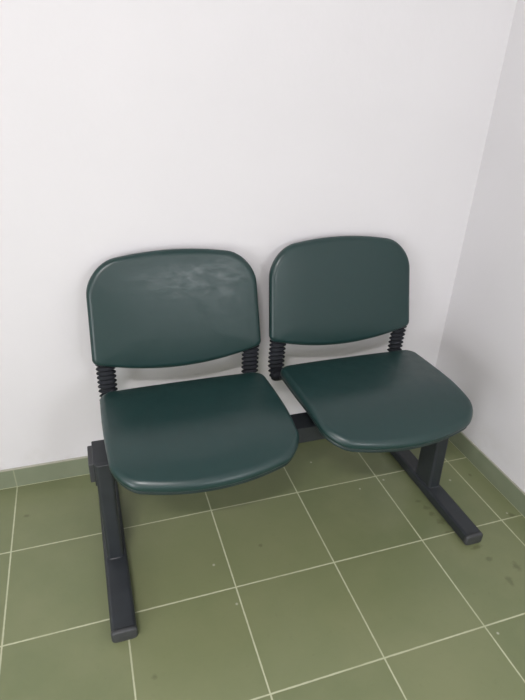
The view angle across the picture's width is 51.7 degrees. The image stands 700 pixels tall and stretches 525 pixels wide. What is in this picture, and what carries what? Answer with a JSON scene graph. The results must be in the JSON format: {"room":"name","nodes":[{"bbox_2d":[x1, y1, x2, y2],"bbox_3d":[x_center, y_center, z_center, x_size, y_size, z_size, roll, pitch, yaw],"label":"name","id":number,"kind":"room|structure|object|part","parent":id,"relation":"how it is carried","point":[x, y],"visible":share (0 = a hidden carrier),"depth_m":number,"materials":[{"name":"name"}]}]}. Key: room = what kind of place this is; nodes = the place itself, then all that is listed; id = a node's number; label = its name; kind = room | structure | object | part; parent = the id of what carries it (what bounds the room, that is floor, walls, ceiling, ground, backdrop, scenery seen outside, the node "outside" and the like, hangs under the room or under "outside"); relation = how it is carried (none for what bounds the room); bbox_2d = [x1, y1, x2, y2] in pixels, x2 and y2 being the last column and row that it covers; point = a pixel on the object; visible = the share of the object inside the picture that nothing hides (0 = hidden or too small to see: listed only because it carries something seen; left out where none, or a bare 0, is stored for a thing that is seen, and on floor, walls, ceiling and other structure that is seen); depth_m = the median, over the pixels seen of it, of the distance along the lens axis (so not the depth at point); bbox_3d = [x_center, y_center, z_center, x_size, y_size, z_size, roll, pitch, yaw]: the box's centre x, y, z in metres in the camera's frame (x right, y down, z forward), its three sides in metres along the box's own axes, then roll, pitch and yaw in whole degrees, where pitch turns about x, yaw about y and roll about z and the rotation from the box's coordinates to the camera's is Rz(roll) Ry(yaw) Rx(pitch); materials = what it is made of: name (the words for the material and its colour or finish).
{"room":"waiting room","nodes":[
{"label":"waiting room","id":0,"kind":"room"},
{"bbox_2d":[0,0,516,469],"bbox_3d":[-0.791,-1.039,1.190,3.549,3.408,0.128,-7,30,-17],"label":"wall","id":1,"kind":"structure","parent":0,"point":[253,130],"depth_m":1.64,"materials":[{"name":"white paint"}]},
{"bbox_2d":[0,456,89,489],"bbox_3d":[-0.836,0.448,1.937,3.287,0.083,0.007,-7,30,-17],"label":"baseboard","id":2,"kind":"structure","parent":1,"relation":"attached to","point":[73,467],"depth_m":1.95,"materials":[{"name":"green tile"}]},
{"bbox_2d":[0,439,524,699],"bbox_3d":[-0.322,1.310,0.600,3.549,0.096,3.602,-7,30,-17],"label":"floor","id":3,"kind":"structure","parent":0,"point":[329,573],"depth_m":1.61,"materials":[{"name":"green tile"}]},
{"bbox_2d":[86,236,482,642],"bbox_3d":[0.072,0.175,1.700,1.213,0.858,0.708,-7,30,-17],"label":"seat","id":4,"kind":"object","parent":3,"relation":"on","point":[166,308],"visible":1,"depth_m":1.69,"materials":[{"name":"teal plastic"}]},
{"bbox_3d":[-0.459,0.450,1.613,0.054,0.357,0.136,-7,30,-17],"label":"leg","id":5,"kind":"part","parent":4,"relation":"part of","materials":[{"name":"black paint"}]},
{"bbox_3d":[-0.274,-0.129,1.729,0.550,0.367,0.117,-7,30,-17],"label":"backrest","id":6,"kind":"part","parent":4,"relation":"part of","materials":[{"name":"teal plastic"}]},
{"bbox_3d":[-0.183,0.218,1.566,0.533,0.072,0.452,-7,30,-17],"label":"seat","id":7,"kind":"part","parent":4,"relation":"part of","materials":[{"name":"teal plastic"}]},
{"bbox_3d":[0.276,-0.203,1.892,0.549,0.367,0.122,-7,30,-17],"label":"backrest","id":8,"kind":"part","parent":4,"relation":"part of","materials":[{"name":"teal plastic"}]},
{"bbox_3d":[0.369,0.141,1.732,0.535,0.074,0.453,-7,30,-17],"label":"seat","id":9,"kind":"part","parent":4,"relation":"part of","materials":[{"name":"teal plastic"}]},
{"bbox_3d":[0.608,0.318,1.936,0.054,0.357,0.136,-7,30,-17],"label":"leg","id":10,"kind":"part","parent":4,"relation":"part of","materials":[{"name":"black paint"}]},
{"bbox_2d":[435,0,524,492],"bbox_3d":[1.390,-0.394,0.193,0.128,3.408,3.474,-7,30,-17],"label":"wall","id":11,"kind":"structure","parent":0,"point":[482,348],"depth_m":1.91,"materials":[{"name":"white paint"}]},
{"bbox_2d":[449,431,524,517],"bbox_3d":[1.244,1.039,1.030,0.006,0.083,3.346,-7,30,-17],"label":"baseboard","id":12,"kind":"structure","parent":11,"relation":"attached to","point":[487,467],"depth_m":2.04,"materials":[{"name":"green tile"}]}
]}

